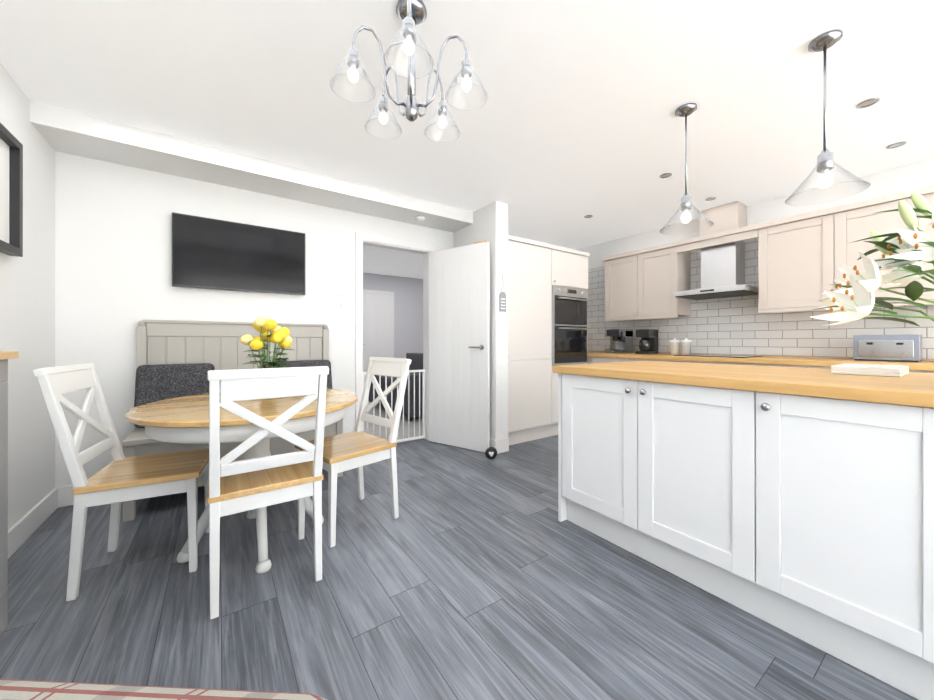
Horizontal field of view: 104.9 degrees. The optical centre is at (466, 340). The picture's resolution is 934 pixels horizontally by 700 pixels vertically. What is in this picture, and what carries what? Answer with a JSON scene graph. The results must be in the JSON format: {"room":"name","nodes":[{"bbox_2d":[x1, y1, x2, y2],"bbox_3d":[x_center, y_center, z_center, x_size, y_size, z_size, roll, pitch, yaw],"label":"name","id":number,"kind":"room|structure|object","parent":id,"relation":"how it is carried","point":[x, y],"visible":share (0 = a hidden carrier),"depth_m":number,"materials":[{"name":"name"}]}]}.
{"room":"kitchen dining room","nodes":[
{"label":"kitchen dining room","id":0,"kind":"room"},
{"bbox_2d":[0,63,54,528],"bbox_3d":[-1.226,-0.135,0.157,0.120,2.400,5.368,0,0,-35],"label":"wall","id":1,"kind":"structure","parent":0,"point":[27,306],"depth_m":1.99,"materials":[{"name":"white paint"}]},
{"bbox_2d":[0,123,22,256],"bbox_3d":[-2.059,-0.707,1.510,0.045,0.565,0.700,0,0,-35],"label":"picture frame","id":2,"kind":"object","parent":1,"relation":"attached to","point":[11,194],"visible":1,"depth_m":1.76,"materials":[{"name":"black"}]},
{"bbox_2d":[8,487,59,558],"bbox_3d":[-1.178,1.000,0.208,0.016,0.130,5.098,0,0,-35],"label":"baseboard","id":3,"kind":"structure","parent":1,"relation":"attached to","point":[24,528],"depth_m":1.98,"materials":[{"name":"white wood"}]},
{"bbox_2d":[55,151,575,487],"bbox_3d":[-0.560,-0.132,3.811,5.377,2.400,0.120,0,0,-35],"label":"wall","id":4,"kind":"structure","parent":0,"point":[113,254],"depth_m":2.55,"materials":[{"name":"white paint"}]},
{"bbox_2d":[60,485,73,506],"bbox_3d":[-1.832,1.002,2.846,1.887,0.130,0.016,0,0,-35],"label":"baseboard","id":5,"kind":"structure","parent":4,"relation":"attached to","point":[66,492],"depth_m":2.32,"materials":[{"name":"white wood"}]},
{"bbox_2d":[172,212,304,294],"bbox_3d":[-1.774,-0.663,2.861,0.893,0.530,0.056,0,0,-35],"label":"television","id":6,"kind":"object","parent":4,"relation":"attached to","point":[211,253],"depth_m":2.80,"materials":[{"name":"grey plastic"}]},
{"bbox_2d":[363,369,424,442],"bbox_3d":[-0.743,0.677,3.696,0.698,0.740,0.024,0,0,-35],"label":"baby gate","id":7,"kind":"object","parent":4,"relation":"attached to","point":[423,410],"visible":0.42,"depth_m":3.78,"materials":[{"name":"white metal"}]},
{"bbox_2d":[355,232,434,440],"bbox_3d":[-0.738,0.020,3.688,0.860,2.095,0.156,0,0,-35],"label":"door frame","id":8,"kind":"structure","parent":4,"relation":"attached to","point":[379,240],"depth_m":3.52,"materials":[{"name":"white wood"}]},
{"bbox_2d":[363,272,422,358],"bbox_3d":[-1.881,-0.130,7.120,4.440,2.400,0.120,0,0,-35],"label":"wall","id":9,"kind":"structure","parent":0,"point":[408,314],"depth_m":7.44,"materials":[{"name":"white paint"}]},
{"bbox_2d":[363,289,393,384],"bbox_3d":[-1.825,0.035,7.031,0.870,2.070,0.082,0,0,-35],"label":"hall door","id":10,"kind":"structure","parent":9,"relation":"in","point":[378,324],"depth_m":7.08,"materials":[{"name":"white wood"}]},
{"bbox_2d":[0,396,917,699],"bbox_3d":[0.082,1.097,3.174,5.707,0.060,8.840,0,0,-35],"label":"floor","id":11,"kind":"structure","parent":0,"point":[467,574],"depth_m":1.43,"materials":[{"name":"grey laminate"}]},
{"bbox_2d":[0,351,18,634],"bbox_3d":[-1.462,0.551,0.809,0.229,1.028,1.210,0,0,-35],"label":"cabinet","id":12,"kind":"object","parent":11,"relation":"on","point":[5,356],"visible":1,"depth_m":1.31,"materials":[{"name":"grey wood"}]},
{"bbox_2d":[33,363,208,600],"bbox_3d":[-1.573,0.588,1.727,0.538,0.958,0.430,0,0,-27],"label":"chair","id":13,"kind":"object","parent":11,"relation":"on","point":[118,480],"visible":0.96,"depth_m":1.61,"materials":[{"name":"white wood"}]},
{"bbox_2d":[0,679,326,699],"bbox_3d":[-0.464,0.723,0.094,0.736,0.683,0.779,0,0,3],"label":"rug","id":14,"kind":"object","parent":11,"relation":"on","point":[11,689],"visible":1,"depth_m":0.43,"materials":[{"name":"fabric"}]},
{"bbox_2d":[122,320,342,521],"bbox_3d":[-1.635,0.459,2.664,1.272,1.215,0.496,0,0,-35],"label":"bench","id":15,"kind":"object","parent":11,"relation":"on","point":[219,345],"visible":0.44,"depth_m":2.66,"materials":[{"name":"grey wood"}]},
{"bbox_2d":[134,363,214,427],"bbox_3d":[-2.015,0.368,2.493,0.430,0.414,0.201,0,0,-35],"label":"cushion","id":16,"kind":"object","parent":15,"relation":"on","point":[155,383],"visible":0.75,"depth_m":2.45,"materials":[{"name":"grey fabric"}]},
{"bbox_2d":[276,360,331,388],"bbox_3d":[-1.336,0.368,2.954,0.430,0.416,0.190,0,0,-35],"label":"cushion","id":17,"kind":"object","parent":15,"relation":"on","point":[308,363],"visible":0.23,"depth_m":2.98,"materials":[{"name":"grey fabric"}]},
{"bbox_2d":[125,388,357,573],"bbox_3d":[-1.123,0.691,1.926,1.030,0.750,1.030,0,0,-35],"label":"dining table","id":18,"kind":"object","parent":11,"relation":"on","point":[183,420],"visible":0.46,"depth_m":1.66,"materials":[{"name":"brown wood"}]},
{"bbox_2d":[240,316,293,368],"bbox_3d":[-1.133,0.089,2.053,0.280,0.452,0.278,0,0,-35],"label":"flowers","id":19,"kind":"object","parent":18,"relation":"on","point":[280,336],"visible":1,"depth_m":2.01,"materials":[{"name":"yellow plant"}]},
{"bbox_2d":[207,366,328,618],"bbox_3d":[-0.912,0.587,1.630,0.430,0.958,0.538,0,0,-35],"label":"chair","id":20,"kind":"object","parent":11,"relation":"on","point":[235,487],"visible":1,"depth_m":1.47,"materials":[{"name":"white wood"}]},
{"bbox_2d":[295,357,411,547],"bbox_3d":[-0.679,0.588,2.176,0.430,0.958,0.538,0,0,42],"label":"chair","id":21,"kind":"object","parent":11,"relation":"on","point":[358,448],"visible":0.88,"depth_m":2.15,"materials":[{"name":"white wood"}]},
{"bbox_2d":[369,353,422,420],"bbox_3d":[-0.844,0.639,5.605,0.920,0.860,1.550,0,0,-35],"label":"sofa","id":22,"kind":"object","parent":11,"relation":"on","point":[416,361],"visible":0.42,"depth_m":5.07,"materials":[{"name":"black"}]},
{"bbox_2d":[485,447,496,458],"bbox_3d":[0.221,1.012,3.242,0.120,0.108,0.103,0,0,-35],"label":"door stop","id":23,"kind":"object","parent":11,"relation":"on","point":[490,452],"visible":1,"depth_m":3.21,"materials":[{"name":"black"}]},
{"bbox_2d":[508,235,589,444],"bbox_3d":[0.756,0.008,4.155,1.334,2.120,0.662,0,0,-35],"label":"tall kitchen cabinet","id":24,"kind":"object","parent":11,"relation":"on","point":[547,304],"visible":0.71,"depth_m":3.85,"materials":[{"name":"white wood"}]},
{"bbox_2d":[552,369,933,699],"bbox_3d":[1.580,0.626,1.439,0.980,0.880,2.320,0,0,-35],"label":"kitchen island","id":25,"kind":"object","parent":11,"relation":"on","point":[797,502],"depth_m":1.30,"materials":[{"name":"white wood"}]},
{"bbox_2d":[552,361,933,400],"bbox_3d":[1.592,0.166,1.448,1.010,0.040,2.360,0,0,-35],"label":"island countertop","id":26,"kind":"structure","parent":25,"relation":"on","point":[910,386],"depth_m":1.46,"materials":[{"name":"brown wood"}]},
{"bbox_2d":[831,364,908,376],"bbox_3d":[1.796,0.127,1.601,0.280,0.035,0.200,0,0,-35],"label":"tray","id":27,"kind":"object","parent":26,"relation":"on","point":[879,370],"visible":1,"depth_m":1.54,"materials":[{"name":"white ceramic"}]},
{"bbox_2d":[809,192,933,325],"bbox_3d":[1.729,-0.216,1.236,0.807,0.721,0.808,0,0,-35],"label":"flowers","id":28,"kind":"object","parent":26,"relation":"on","point":[855,301],"visible":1,"depth_m":1.30,"materials":[{"name":"white plant"}]},
{"bbox_2d":[587,351,933,373],"bbox_3d":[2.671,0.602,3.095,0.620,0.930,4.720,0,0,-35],"label":"countertop","id":29,"kind":"structure","parent":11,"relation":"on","point":[924,366],"depth_m":3.03,"materials":[{"name":"brown wood"}]},
{"bbox_2d":[605,329,632,353],"bbox_3d":[1.850,0.002,4.333,0.262,0.290,0.231,0,0,-35],"label":"espresso machine","id":30,"kind":"object","parent":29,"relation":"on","point":[621,341],"visible":0.98,"depth_m":4.28,"materials":[{"name":"silver metal"}]},
{"bbox_2d":[636,329,657,353],"bbox_3d":[2.056,0.007,4.105,0.202,0.280,0.160,0,0,-35],"label":"coffee maker","id":31,"kind":"object","parent":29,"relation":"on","point":[648,342],"visible":1,"depth_m":4.05,"materials":[{"name":"grey plastic"}]},
{"bbox_2d":[669,338,679,354],"bbox_3d":[2.247,0.058,3.884,0.098,0.178,0.098,0,0,-35],"label":"canister","id":32,"kind":"object","parent":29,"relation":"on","point":[674,346],"visible":0.98,"depth_m":3.85,"materials":[{"name":"white ceramic"}]},
{"bbox_2d":[681,338,690,354],"bbox_3d":[2.312,0.058,3.790,0.098,0.178,0.098,0,0,-35],"label":"canister","id":33,"kind":"object","parent":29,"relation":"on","point":[685,346],"visible":0.85,"depth_m":3.75,"materials":[{"name":"white ceramic"}]},
{"bbox_2d":[674,354,761,357],"bbox_3d":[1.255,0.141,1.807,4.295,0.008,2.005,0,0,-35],"label":"cooktop","id":34,"kind":"object","parent":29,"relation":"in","point":[732,356],"visible":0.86,"depth_m":3.46,"materials":[{"name":"black glass"}]},
{"bbox_2d":[853,334,921,361],"bbox_3d":[3.052,0.050,2.611,0.225,0.192,0.310,0,0,-35],"label":"toaster","id":35,"kind":"object","parent":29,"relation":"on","point":[899,348],"visible":1,"depth_m":2.55,"materials":[{"name":"silver metal"}]},
{"bbox_2d":[0,0,933,278],"bbox_3d":[0.082,-1.383,3.176,5.707,0.100,8.840,0,0,-35],"label":"ceiling","id":36,"kind":"structure","parent":0,"point":[569,124],"depth_m":1.92,"materials":[{"name":"white paint"}]},
{"bbox_2d":[30,101,472,232],"bbox_3d":[-1.287,-1.274,3.006,3.023,0.117,0.376,0,0,-35],"label":"beam","id":37,"kind":"structure","parent":36,"relation":"attached to","point":[72,132],"depth_m":2.57,"materials":[{"name":"white paint"}]},
{"bbox_2d":[415,216,424,221],"bbox_3d":[-0.463,-1.198,3.529,0.100,0.033,0.100,0,0,-35],"label":"smoke detector","id":38,"kind":"object","parent":37,"relation":"attached to","point":[419,218],"visible":1,"depth_m":3.50,"materials":[{"name":"white plastic"}]},
{"bbox_2d":[330,0,487,142],"bbox_3d":[-0.238,-1.109,1.449,0.592,0.449,0.589,0,0,-35],"label":"chandelier","id":39,"kind":"object","parent":36,"relation":"hanging from","point":[411,14],"visible":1,"depth_m":1.41,"materials":[{"name":"silver metal"}]},
{"bbox_2d":[659,173,671,177],"bbox_3d":[1.599,-1.329,2.889,0.090,0.006,0.090,0,0,-35],"label":"recessed light","id":40,"kind":"object","parent":36,"relation":"in","point":[665,175],"visible":1,"depth_m":2.88,"materials":[{"name":"silver metal"}]},
{"bbox_2d":[660,103,713,234],"bbox_3d":[1.258,-0.991,2.063,0.268,0.683,0.268,0,0,-35],"label":"pendant light","id":41,"kind":"object","parent":36,"relation":"hanging from","point":[686,110],"visible":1,"depth_m":2.05,"materials":[{"name":"clear glass"}]},
{"bbox_2d":[705,197,715,200],"bbox_3d":[2.281,-1.329,3.362,0.090,0.006,0.090,0,0,-35],"label":"recessed light","id":42,"kind":"object","parent":36,"relation":"in","point":[710,198],"visible":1,"depth_m":3.36,"materials":[{"name":"silver metal"}]},
{"bbox_2d":[785,29,869,205],"bbox_3d":[1.586,-0.992,1.590,0.268,0.683,0.268,0,0,-35],"label":"pendant light","id":43,"kind":"object","parent":36,"relation":"hanging from","point":[824,42],"visible":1,"depth_m":1.58,"materials":[{"name":"clear glass"}]},
{"bbox_2d":[856,97,879,108],"bbox_3d":[2.244,-1.330,2.010,0.090,0.006,0.090,0,0,-35],"label":"recessed light","id":44,"kind":"object","parent":36,"relation":"in","point":[867,103],"visible":1,"depth_m":2.01,"materials":[{"name":"silver metal"}]},
{"bbox_2d":[886,141,906,148],"bbox_3d":[2.919,-1.330,2.441,0.090,0.006,0.090,0,0,-35],"label":"recessed light","id":45,"kind":"object","parent":36,"relation":"in","point":[896,145],"visible":1,"depth_m":2.44,"materials":[{"name":"silver metal"}]},
{"bbox_2d":[453,201,507,439],"bbox_3d":[0.123,-0.132,3.756,0.152,2.400,0.748,0,0,-35],"label":"wall","id":46,"kind":"structure","parent":0,"point":[490,223],"depth_m":3.45,"materials":[{"name":"white paint"}]},
{"bbox_2d":[429,240,489,451],"bbox_3d":[-0.092,0.051,3.614,0.296,2.018,0.690,0,0,-35],"label":"door leaf","id":47,"kind":"structure","parent":46,"relation":"in","point":[459,346],"depth_m":3.57,"materials":[{"name":"white wood"}]},
{"bbox_2d":[490,438,498,453],"bbox_3d":[0.059,1.003,3.702,0.016,0.130,0.764,0,0,-35],"label":"baseboard","id":48,"kind":"structure","parent":46,"relation":"attached to","point":[493,443],"depth_m":3.40,"materials":[{"name":"white wood"}]},
{"bbox_2d":[499,275,505,311],"bbox_3d":[0.345,-0.460,3.443,0.080,0.355,0.012,0,0,-35],"label":"hanging sign","id":49,"kind":"object","parent":46,"relation":"attached to","point":[502,301],"visible":1,"depth_m":3.44,"materials":[{"name":"grey"}]},
{"bbox_2d":[576,158,933,268],"bbox_3d":[3.095,-0.133,3.151,0.120,2.400,5.368,0,0,-35],"label":"wall","id":50,"kind":"structure","parent":0,"point":[913,176],"depth_m":3.19,"materials":[{"name":"white paint"}]},
{"bbox_2d":[602,241,693,320],"bbox_3d":[2.087,-0.660,4.212,0.310,0.764,0.860,0,0,-35],"label":"upper cabinet","id":51,"kind":"object","parent":50,"relation":"attached to","point":[641,283],"depth_m":4.02,"materials":[{"name":"beige wood"}]},
{"bbox_2d":[674,201,757,299],"bbox_3d":[2.462,-0.887,3.529,0.472,0.884,0.600,0,0,-35],"label":"range hood","id":52,"kind":"object","parent":50,"relation":"attached to","point":[723,271],"visible":0.75,"depth_m":3.50,"materials":[{"name":"silver metal"}]},
{"bbox_2d":[587,238,933,359],"bbox_3d":[2.928,-0.433,3.278,0.006,1.160,4.726,0,0,-35],"label":"wall tiles","id":53,"kind":"structure","parent":50,"relation":"attached to","point":[740,325],"depth_m":3.52,"materials":[{"name":"white tile"}]},
{"bbox_2d":[754,190,913,312],"bbox_3d":[3.017,-0.661,2.869,0.310,0.764,1.027,0,0,-35],"label":"upper cabinet","id":54,"kind":"object","parent":50,"relation":"attached to","point":[802,258],"depth_m":2.89,"materials":[{"name":"beige wood"}]},
{"bbox_2d":[914,185,933,304],"bbox_3d":[3.545,-0.661,2.108,0.310,0.764,1.094,0,0,-35],"label":"upper cabinet","id":55,"kind":"object","parent":50,"relation":"attached to","point":[927,192],"depth_m":2.44,"materials":[{"name":"beige wood"}]}
]}

